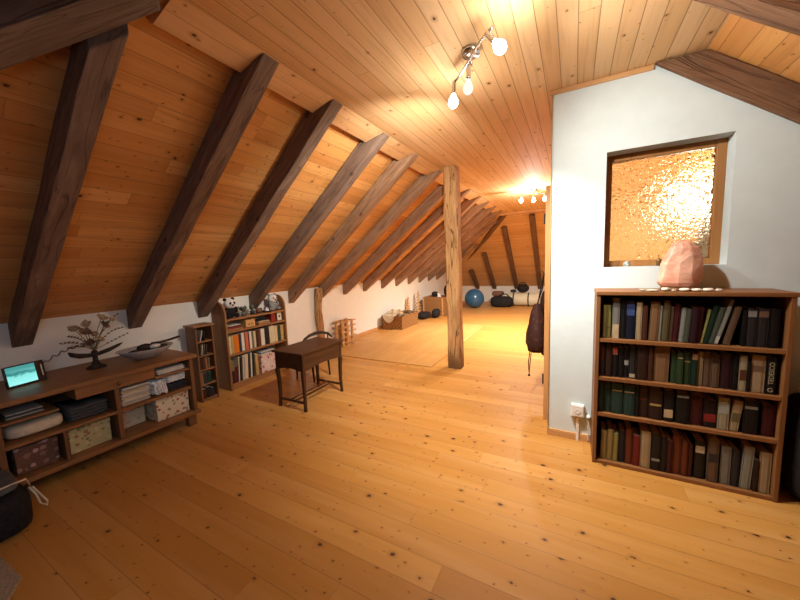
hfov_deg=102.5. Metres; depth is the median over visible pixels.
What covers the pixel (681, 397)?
book
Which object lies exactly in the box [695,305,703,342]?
book
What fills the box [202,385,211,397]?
case
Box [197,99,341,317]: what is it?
rafter
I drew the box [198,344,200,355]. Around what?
case
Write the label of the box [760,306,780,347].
book
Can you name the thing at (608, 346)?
book
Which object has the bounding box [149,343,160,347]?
shell
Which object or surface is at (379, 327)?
baseboard
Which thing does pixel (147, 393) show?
magazine
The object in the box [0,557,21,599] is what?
rug
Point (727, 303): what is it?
book
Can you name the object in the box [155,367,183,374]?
paper
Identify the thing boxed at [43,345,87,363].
cable
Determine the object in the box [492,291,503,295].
cushion
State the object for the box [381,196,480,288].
rafter
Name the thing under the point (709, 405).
book
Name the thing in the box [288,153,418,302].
rafter
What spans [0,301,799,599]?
floor
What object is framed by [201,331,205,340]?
case
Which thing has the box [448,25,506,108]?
light
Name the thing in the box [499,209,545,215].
trim
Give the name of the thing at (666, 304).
book
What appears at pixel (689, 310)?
book
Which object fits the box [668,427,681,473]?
book
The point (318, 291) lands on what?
wall post
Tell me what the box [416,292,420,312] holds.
tree
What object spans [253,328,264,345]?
book
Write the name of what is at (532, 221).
rafter
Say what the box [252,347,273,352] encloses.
booklet
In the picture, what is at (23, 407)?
document
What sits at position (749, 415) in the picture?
book
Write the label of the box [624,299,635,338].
book
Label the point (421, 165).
trim
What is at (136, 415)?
floral box
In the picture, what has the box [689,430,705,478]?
book
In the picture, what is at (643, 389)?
book
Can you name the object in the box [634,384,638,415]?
book
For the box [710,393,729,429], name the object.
book
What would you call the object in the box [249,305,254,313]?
plant
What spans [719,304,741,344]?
book
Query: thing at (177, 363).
paper
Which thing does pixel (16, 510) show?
tote bag
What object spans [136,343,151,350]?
driftwood
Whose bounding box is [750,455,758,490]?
book
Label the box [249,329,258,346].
book
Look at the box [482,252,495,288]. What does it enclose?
rafter
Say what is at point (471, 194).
trim
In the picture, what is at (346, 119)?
trim
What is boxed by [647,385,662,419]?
book
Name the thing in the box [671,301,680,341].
book
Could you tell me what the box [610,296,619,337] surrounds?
book
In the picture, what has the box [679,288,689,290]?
pebble
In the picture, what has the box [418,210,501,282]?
rafter
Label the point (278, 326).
book
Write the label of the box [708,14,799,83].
ceiling
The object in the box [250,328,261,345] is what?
book
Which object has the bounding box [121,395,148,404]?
magazine
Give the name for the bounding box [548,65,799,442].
wall
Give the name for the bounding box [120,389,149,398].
magazine
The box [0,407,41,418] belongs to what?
document
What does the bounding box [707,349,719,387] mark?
book
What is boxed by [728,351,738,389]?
book
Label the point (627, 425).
book
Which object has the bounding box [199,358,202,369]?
case
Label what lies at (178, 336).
bark
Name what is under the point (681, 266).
salt lamp
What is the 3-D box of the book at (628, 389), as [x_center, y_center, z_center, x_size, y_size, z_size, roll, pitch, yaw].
[1.577,0.668,2.229,0.060,0.207,0.148,1,7,28]
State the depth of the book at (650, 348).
2.09 m
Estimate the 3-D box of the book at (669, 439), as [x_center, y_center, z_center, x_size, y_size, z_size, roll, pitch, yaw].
[1.787,1.012,2.152,0.026,0.225,0.137,1,7,28]
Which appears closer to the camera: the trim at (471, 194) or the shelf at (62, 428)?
the shelf at (62, 428)
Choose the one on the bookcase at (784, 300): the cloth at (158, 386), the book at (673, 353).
the book at (673, 353)
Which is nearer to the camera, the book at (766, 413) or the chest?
the book at (766, 413)
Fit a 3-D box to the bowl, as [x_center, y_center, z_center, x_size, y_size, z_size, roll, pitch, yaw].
[-2.317,0.479,2.937,0.320,0.096,0.433,1,7,28]
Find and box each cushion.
[1,411,62,439]
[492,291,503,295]
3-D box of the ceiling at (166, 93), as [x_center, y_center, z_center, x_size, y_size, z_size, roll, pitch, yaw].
[-0.176,-1.069,5.816,2.371,1.846,13.650,1,7,28]
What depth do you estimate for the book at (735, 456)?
1.95 m
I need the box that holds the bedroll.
[508,293,540,305]
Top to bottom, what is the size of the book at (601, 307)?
0.205 m
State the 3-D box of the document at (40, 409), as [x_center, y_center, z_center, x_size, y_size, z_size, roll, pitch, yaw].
[-2.653,0.766,2.230,0.330,0.007,0.170,1,7,28]
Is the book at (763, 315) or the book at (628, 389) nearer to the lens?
the book at (763, 315)
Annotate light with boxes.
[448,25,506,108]
[519,188,545,202]
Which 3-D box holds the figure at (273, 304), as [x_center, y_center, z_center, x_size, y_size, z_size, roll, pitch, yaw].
[-1.786,0.026,4.513,0.144,0.234,0.168,1,7,28]
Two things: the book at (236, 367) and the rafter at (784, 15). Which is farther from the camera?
the book at (236, 367)
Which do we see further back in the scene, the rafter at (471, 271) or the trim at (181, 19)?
the rafter at (471, 271)
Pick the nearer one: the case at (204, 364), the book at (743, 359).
the book at (743, 359)
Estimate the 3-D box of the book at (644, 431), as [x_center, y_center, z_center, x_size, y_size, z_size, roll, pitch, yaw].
[1.682,0.993,2.225,0.052,0.255,0.169,1,7,28]
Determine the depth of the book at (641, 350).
2.11 m
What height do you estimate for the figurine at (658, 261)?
0.052 m
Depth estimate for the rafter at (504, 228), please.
9.71 m
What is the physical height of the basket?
0.313 m
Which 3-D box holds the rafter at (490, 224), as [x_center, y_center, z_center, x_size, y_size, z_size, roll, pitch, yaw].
[1.750,-1.352,9.215,2.074,1.602,0.122,1,7,28]
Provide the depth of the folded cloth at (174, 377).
2.93 m
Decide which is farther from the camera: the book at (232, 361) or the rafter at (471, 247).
the rafter at (471, 247)
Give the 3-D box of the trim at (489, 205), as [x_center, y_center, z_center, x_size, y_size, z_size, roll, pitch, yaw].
[1.911,-2.075,7.101,0.255,0.052,0.557,1,7,28]
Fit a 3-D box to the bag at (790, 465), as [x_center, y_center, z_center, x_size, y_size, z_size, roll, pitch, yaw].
[2.457,0.774,1.785,0.431,0.780,0.290,1,7,28]
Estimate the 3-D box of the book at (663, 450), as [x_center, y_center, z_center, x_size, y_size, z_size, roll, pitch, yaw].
[1.766,1.003,2.176,0.028,0.240,0.159,1,7,28]
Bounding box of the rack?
[332,318,356,346]
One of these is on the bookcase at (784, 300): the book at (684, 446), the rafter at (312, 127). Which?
the book at (684, 446)
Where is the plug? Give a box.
[586,414,590,440]
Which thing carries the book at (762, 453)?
on the bookcase at (784, 300)
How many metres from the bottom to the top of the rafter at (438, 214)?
1.768 m
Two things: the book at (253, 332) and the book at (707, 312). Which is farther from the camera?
the book at (253, 332)
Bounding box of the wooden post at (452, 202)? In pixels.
[443,165,463,368]
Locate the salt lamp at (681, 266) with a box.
[657,240,703,290]
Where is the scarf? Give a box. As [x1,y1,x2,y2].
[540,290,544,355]
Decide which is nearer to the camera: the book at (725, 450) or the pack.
the book at (725, 450)
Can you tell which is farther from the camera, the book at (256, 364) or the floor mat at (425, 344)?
the floor mat at (425, 344)
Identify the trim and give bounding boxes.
[146,0,261,72]
[267,63,331,112]
[332,105,382,141]
[380,137,413,160]
[410,156,438,175]
[435,172,443,185]
[459,182,468,191]
[465,190,478,199]
[476,197,487,204]
[484,202,493,208]
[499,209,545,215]
[547,95,552,433]
[550,64,653,95]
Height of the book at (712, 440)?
0.285 m
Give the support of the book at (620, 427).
on the bookcase at (784, 300)
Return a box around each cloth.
[54,395,107,421]
[146,378,167,394]
[160,371,184,382]
[166,379,186,390]
[383,309,403,322]
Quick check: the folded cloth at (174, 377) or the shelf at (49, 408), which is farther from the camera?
the folded cloth at (174, 377)
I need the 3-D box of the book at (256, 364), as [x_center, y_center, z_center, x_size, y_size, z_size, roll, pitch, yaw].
[-1.961,0.843,4.269,0.190,0.280,0.042,1,7,28]
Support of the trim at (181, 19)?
attached to the ceiling at (394, 64)
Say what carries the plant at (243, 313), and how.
on the bookcase at (218, 313)
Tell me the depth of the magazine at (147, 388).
2.66 m
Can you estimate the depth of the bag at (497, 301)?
9.98 m
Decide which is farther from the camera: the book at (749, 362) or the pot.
the pot
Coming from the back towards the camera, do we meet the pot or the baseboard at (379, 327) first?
the baseboard at (379, 327)
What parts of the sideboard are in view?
panel, panel, drawer, panel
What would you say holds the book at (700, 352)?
on the bookcase at (784, 300)
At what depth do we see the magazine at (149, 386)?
2.67 m
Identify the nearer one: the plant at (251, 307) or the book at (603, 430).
the book at (603, 430)
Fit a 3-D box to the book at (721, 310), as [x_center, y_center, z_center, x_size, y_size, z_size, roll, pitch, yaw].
[1.925,0.144,1.983,0.066,0.225,0.156,1,7,28]
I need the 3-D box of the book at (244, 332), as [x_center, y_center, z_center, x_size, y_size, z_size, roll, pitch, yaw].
[-2.018,0.519,4.128,0.160,0.230,0.042,1,7,28]
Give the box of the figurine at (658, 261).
[656,258,661,265]
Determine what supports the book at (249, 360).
on the bookcase at (218, 313)
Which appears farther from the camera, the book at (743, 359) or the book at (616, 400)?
the book at (616, 400)
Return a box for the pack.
[432,308,439,317]
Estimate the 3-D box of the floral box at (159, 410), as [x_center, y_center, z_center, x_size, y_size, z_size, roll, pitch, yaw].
[-2.249,0.957,3.030,0.416,0.202,0.273,1,7,28]
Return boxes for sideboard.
[0,349,200,485]
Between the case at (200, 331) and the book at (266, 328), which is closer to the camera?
the case at (200, 331)
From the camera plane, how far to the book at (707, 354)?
1.97 m
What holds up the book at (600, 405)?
on the bookcase at (784, 300)
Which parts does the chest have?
lid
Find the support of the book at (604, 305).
on the bookcase at (784, 300)
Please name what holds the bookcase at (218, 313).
on the floor
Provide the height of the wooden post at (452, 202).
2.685 m
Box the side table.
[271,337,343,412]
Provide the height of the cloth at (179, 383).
0.057 m
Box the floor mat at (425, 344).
[341,321,485,366]
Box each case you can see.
[198,330,201,340]
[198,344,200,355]
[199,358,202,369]
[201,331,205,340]
[201,371,207,383]
[202,358,205,368]
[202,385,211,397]
[202,387,206,398]
[204,370,211,381]
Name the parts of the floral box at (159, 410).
lid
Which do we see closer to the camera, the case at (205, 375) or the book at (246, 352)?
the case at (205, 375)
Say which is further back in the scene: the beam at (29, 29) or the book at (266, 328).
the book at (266, 328)
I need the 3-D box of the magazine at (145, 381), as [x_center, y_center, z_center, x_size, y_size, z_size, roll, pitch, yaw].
[-2.349,0.712,2.757,0.360,0.014,0.195,1,7,28]
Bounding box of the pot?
[255,308,261,312]
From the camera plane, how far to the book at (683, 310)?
2.00 m
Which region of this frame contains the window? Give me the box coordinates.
[603,138,727,266]
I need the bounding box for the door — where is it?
[542,185,550,419]
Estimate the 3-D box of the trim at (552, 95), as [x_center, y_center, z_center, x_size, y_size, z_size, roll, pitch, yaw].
[1.187,-0.203,2.544,0.006,2.655,0.042,1,7,28]
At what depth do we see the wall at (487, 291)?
11.52 m
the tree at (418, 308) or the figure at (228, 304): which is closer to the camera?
the figure at (228, 304)
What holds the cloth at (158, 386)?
on the sideboard
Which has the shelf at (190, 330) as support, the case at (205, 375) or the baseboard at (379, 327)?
the case at (205, 375)
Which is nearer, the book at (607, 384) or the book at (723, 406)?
the book at (723, 406)
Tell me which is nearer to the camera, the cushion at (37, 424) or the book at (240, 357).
the cushion at (37, 424)
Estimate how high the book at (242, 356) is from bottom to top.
0.311 m
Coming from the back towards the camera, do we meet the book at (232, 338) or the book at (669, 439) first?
the book at (232, 338)
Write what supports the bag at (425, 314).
on the floor
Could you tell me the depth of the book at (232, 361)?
3.93 m
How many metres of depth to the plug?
2.50 m
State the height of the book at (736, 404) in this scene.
0.193 m
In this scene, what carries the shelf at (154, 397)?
attached to the sideboard
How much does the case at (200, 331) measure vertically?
0.119 m
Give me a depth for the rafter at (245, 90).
2.29 m
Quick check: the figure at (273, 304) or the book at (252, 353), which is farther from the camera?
the figure at (273, 304)
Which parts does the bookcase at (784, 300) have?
panel, panel, shelf, shelf, shelf, shelf, panel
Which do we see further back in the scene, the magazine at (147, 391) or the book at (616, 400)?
the magazine at (147, 391)
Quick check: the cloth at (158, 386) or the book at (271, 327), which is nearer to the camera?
the cloth at (158, 386)
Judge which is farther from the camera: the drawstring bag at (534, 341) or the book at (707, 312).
the drawstring bag at (534, 341)
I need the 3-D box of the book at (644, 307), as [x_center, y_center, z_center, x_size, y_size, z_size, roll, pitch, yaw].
[1.615,0.139,2.140,0.026,0.225,0.155,1,7,28]
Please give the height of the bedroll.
0.424 m
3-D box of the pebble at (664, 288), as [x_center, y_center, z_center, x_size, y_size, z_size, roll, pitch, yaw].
[1.661,-0.067,2.010,0.047,0.024,0.042,1,7,28]
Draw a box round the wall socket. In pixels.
[571,403,583,440]
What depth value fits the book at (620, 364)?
2.17 m
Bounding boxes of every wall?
[0,273,445,384]
[462,286,544,301]
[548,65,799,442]
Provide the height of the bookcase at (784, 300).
1.220 m
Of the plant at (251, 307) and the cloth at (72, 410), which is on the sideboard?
the cloth at (72, 410)
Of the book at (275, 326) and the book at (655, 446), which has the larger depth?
the book at (275, 326)
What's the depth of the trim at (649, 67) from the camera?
2.23 m
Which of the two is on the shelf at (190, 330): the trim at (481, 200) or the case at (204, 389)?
the case at (204, 389)
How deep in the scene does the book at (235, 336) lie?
3.97 m
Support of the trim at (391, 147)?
attached to the ceiling at (394, 64)
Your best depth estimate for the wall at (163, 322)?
3.65 m
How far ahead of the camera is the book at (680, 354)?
2.02 m
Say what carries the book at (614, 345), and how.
on the bookcase at (784, 300)
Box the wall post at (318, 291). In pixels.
[315,288,324,337]
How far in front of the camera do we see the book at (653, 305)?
2.06 m
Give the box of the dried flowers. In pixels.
[59,313,128,369]
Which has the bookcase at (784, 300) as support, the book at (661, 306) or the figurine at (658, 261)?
the book at (661, 306)
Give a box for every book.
[227,323,239,326]
[228,333,239,352]
[228,335,234,353]
[228,336,231,354]
[230,356,239,380]
[231,360,235,383]
[232,333,241,351]
[234,332,244,350]
[234,365,238,382]
[236,354,244,379]
[238,356,242,380]
[239,331,248,349]
[240,353,248,378]
[246,331,252,348]
[246,352,252,376]
[246,353,250,377]
[247,330,256,347]
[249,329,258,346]
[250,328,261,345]
[252,353,253,375]
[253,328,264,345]
[254,353,258,374]
[255,320,269,324]
[257,326,269,344]
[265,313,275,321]
[266,325,274,342]
[272,324,280,340]
[273,324,283,339]
[274,325,277,341]
[597,380,603,410]
[598,342,604,374]
[599,420,606,458]
[600,305,602,336]
[602,302,606,336]
[604,342,611,375]
[604,380,610,410]
[606,303,610,336]
[606,419,612,459]
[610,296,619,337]
[610,381,622,413]
[611,343,617,376]
[612,423,617,460]
[616,422,624,461]
[617,343,623,376]
[619,299,625,338]
[622,343,628,377]
[622,383,634,415]
[623,420,632,463]
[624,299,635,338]
[627,344,635,378]
[631,427,639,465]
[634,300,642,339]
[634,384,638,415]
[635,344,647,379]
[637,422,650,467]
[638,384,648,416]
[641,303,647,339]
[646,299,660,340]
[647,345,652,380]
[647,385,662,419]
[647,423,660,469]
[652,345,669,381]
[656,425,666,471]
[657,305,662,340]
[659,299,670,340]
[661,387,674,421]
[664,431,672,472]
[667,305,673,340]
[668,347,676,382]
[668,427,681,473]
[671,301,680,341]
[672,388,689,423]
[673,347,683,383]
[676,347,690,383]
[677,306,686,341]
[678,430,687,475]
[682,306,691,342]
[682,432,692,476]
[686,304,699,342]
[687,349,698,385]
[687,390,702,425]
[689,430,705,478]
[691,348,703,385]
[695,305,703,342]
[700,307,710,342]
[700,349,710,386]
[700,432,719,482]
[701,392,717,427]
[703,302,718,343]
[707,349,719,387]
[708,306,725,343]
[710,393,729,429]
[714,297,734,343]
[714,350,732,388]
[717,437,731,484]
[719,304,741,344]
[725,439,739,486]
[727,395,743,430]
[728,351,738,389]
[730,351,747,390]
[731,309,746,345]
[734,437,754,489]
[737,305,757,346]
[737,396,758,434]
[740,351,766,392]
[745,305,769,346]
[745,360,751,391]
[749,440,771,493]
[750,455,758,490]
[756,398,775,436]
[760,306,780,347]
[762,353,777,393]
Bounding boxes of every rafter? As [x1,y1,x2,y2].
[8,23,128,347]
[126,54,278,328]
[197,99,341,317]
[249,133,389,309]
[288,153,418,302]
[318,170,442,297]
[343,185,443,294]
[363,189,470,291]
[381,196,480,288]
[395,202,488,285]
[407,206,495,283]
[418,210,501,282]
[428,221,497,280]
[436,244,478,279]
[469,269,479,288]
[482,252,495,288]
[501,226,517,288]
[529,214,541,288]
[655,49,799,124]
[693,0,799,35]
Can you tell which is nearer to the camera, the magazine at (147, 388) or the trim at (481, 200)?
the magazine at (147, 388)
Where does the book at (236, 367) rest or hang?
on the bookcase at (218, 313)
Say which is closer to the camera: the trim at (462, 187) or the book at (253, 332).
the book at (253, 332)
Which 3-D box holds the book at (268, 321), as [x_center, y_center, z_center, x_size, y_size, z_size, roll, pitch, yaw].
[-1.882,0.302,4.343,0.150,0.033,0.190,1,7,28]
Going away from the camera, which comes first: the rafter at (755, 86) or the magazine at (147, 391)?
the rafter at (755, 86)
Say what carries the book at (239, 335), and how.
on the bookcase at (218, 313)
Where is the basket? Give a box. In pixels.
[382,310,418,329]
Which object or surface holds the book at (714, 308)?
on the bookcase at (784, 300)
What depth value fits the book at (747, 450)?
1.93 m
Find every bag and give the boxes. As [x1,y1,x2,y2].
[0,470,48,541]
[418,311,430,318]
[490,293,512,306]
[517,282,528,291]
[525,273,544,375]
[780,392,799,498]
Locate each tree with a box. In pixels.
[406,297,409,309]
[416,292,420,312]
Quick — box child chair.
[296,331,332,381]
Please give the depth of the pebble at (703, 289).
1.90 m
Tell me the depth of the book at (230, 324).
3.95 m
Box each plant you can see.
[238,306,246,315]
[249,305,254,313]
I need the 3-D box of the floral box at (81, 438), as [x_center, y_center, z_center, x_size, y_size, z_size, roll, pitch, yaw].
[-2.536,1.029,2.550,0.406,0.186,0.246,1,7,28]
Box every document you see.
[0,401,42,416]
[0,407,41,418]
[0,409,43,420]
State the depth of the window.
2.26 m
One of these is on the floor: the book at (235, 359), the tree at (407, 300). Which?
the tree at (407, 300)
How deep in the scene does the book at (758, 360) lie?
1.85 m
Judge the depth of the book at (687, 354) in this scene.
2.01 m
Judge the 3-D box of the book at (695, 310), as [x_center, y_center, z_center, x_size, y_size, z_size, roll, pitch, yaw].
[1.826,0.146,2.018,0.043,0.221,0.136,1,7,28]
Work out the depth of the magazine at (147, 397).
2.69 m
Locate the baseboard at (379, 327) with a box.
[345,311,422,341]
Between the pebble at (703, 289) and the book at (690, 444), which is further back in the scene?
the book at (690, 444)
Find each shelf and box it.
[0,399,58,427]
[3,406,116,451]
[121,385,190,411]
[153,367,188,378]
[183,322,219,402]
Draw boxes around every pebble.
[661,287,669,290]
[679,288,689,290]
[702,288,714,291]
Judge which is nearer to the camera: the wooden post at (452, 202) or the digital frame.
the digital frame
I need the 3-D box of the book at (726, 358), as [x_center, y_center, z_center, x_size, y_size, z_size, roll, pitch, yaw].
[1.985,0.418,1.986,0.049,0.212,0.148,1,7,28]
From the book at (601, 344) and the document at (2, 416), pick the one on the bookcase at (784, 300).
the book at (601, 344)
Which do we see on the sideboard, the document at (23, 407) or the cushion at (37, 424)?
the cushion at (37, 424)
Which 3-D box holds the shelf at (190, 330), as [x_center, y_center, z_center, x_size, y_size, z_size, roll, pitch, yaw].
[-2.243,0.703,3.651,0.202,0.868,0.232,1,7,28]
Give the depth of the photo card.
4.56 m
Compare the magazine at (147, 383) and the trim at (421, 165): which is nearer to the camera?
the magazine at (147, 383)
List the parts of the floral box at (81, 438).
lid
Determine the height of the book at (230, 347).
0.220 m
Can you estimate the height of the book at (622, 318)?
0.250 m
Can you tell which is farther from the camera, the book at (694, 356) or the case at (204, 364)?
the case at (204, 364)
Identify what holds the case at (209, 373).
on the shelf at (190, 330)
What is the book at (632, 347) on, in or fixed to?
on the bookcase at (784, 300)
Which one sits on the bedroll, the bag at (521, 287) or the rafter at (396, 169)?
the bag at (521, 287)
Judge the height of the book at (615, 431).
0.205 m
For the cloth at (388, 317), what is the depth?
7.19 m
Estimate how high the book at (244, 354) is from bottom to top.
0.317 m
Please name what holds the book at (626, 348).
on the bookcase at (784, 300)
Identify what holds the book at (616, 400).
on the bookcase at (784, 300)
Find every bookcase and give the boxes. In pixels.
[211,294,289,390]
[590,288,799,502]
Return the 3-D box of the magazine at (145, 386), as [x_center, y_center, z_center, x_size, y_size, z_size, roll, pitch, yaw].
[-2.351,0.743,2.752,0.360,0.014,0.195,1,7,28]
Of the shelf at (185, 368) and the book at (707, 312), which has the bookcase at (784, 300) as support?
the book at (707, 312)
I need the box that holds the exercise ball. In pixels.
[465,289,483,307]
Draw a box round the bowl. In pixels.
[115,342,172,359]
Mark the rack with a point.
(344, 321)
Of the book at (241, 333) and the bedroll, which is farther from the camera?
the bedroll
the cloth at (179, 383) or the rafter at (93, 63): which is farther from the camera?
the cloth at (179, 383)
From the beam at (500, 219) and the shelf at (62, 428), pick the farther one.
the beam at (500, 219)
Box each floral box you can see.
[6,435,59,475]
[67,417,111,454]
[122,405,145,428]
[144,390,189,421]
[258,352,275,372]
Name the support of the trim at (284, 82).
attached to the ceiling at (394, 64)
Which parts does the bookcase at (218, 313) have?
panel, panel, shelf, shelf, shelf, shelf, panel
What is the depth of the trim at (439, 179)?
4.65 m
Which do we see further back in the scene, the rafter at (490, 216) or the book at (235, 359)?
the rafter at (490, 216)
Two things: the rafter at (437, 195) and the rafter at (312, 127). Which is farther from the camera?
the rafter at (437, 195)
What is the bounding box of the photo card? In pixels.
[277,312,281,320]
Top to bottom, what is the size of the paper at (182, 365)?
0.008 m
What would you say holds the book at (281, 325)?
on the bookcase at (218, 313)
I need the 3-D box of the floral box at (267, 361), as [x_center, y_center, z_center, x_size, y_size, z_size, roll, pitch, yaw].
[-1.876,0.843,4.434,0.221,0.239,0.256,1,7,28]
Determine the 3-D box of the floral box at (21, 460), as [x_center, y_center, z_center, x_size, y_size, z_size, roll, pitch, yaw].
[-2.667,1.064,2.306,0.406,0.180,0.209,1,7,28]
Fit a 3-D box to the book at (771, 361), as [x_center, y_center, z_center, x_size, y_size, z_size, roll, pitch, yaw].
[2.143,0.421,1.890,0.039,0.215,0.154,1,7,28]
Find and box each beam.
[0,0,159,69]
[467,215,506,260]
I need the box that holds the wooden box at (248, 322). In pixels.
[239,318,254,327]
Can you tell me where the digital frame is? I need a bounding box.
[1,360,47,389]
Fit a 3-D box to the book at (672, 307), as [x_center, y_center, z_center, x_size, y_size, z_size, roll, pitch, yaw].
[1.739,0.141,2.087,0.025,0.222,0.153,1,7,28]
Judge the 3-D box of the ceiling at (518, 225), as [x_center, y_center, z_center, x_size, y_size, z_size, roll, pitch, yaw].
[4.400,-1.354,9.351,7.220,2.407,2.952,1,7,28]
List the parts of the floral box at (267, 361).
lid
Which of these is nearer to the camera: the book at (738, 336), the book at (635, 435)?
the book at (738, 336)
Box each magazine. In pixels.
[119,380,149,390]
[119,383,148,391]
[119,385,148,394]
[120,388,148,396]
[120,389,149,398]
[120,391,148,400]
[121,393,149,402]
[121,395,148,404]
[121,397,149,406]
[123,386,150,395]
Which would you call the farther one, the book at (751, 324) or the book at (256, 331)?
the book at (256, 331)
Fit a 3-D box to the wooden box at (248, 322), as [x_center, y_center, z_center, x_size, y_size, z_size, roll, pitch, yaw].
[-1.978,0.295,4.157,0.139,0.096,0.139,1,7,28]
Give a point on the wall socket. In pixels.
(577, 410)
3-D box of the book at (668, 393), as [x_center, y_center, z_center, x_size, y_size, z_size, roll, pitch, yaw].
[1.763,0.673,2.132,0.050,0.205,0.154,1,7,28]
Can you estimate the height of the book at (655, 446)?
0.250 m
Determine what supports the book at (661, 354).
on the bookcase at (784, 300)
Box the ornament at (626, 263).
[623,261,629,265]
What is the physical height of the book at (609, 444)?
0.225 m
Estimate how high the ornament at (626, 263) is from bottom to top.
0.039 m
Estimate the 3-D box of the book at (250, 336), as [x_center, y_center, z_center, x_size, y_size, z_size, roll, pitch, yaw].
[-1.993,0.515,4.176,0.160,0.225,0.033,1,7,28]
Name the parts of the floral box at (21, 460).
lid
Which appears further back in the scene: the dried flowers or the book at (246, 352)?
the book at (246, 352)
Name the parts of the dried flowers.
flower, flower, flower, flower, flower, flower, flower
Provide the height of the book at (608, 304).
0.222 m
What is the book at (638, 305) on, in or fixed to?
on the bookcase at (784, 300)
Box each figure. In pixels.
[223,297,239,318]
[267,293,280,310]
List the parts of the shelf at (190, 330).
panel, shelf, shelf, shelf, panel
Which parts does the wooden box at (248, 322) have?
lid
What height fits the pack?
0.237 m
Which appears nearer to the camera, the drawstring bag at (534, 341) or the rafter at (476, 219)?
the drawstring bag at (534, 341)
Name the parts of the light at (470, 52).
bulb, bulb, bulb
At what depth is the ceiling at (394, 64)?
1.94 m
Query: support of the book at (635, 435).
on the bookcase at (784, 300)
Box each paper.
[154,362,182,370]
[155,365,184,372]
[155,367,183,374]
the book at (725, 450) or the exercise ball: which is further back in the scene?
the exercise ball
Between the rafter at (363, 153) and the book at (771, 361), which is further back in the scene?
the rafter at (363, 153)
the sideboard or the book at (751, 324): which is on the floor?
the sideboard
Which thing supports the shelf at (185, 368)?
attached to the sideboard
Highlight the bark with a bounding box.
[151,335,179,343]
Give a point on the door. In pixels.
(547, 214)
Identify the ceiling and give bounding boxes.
[0,16,491,323]
[160,0,729,212]
[462,211,545,285]
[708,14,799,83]
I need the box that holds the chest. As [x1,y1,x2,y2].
[423,295,447,315]
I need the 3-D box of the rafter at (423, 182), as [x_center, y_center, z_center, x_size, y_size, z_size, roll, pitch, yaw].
[-0.413,-0.884,4.970,2.296,1.768,0.122,1,7,29]
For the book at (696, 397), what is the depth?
2.01 m

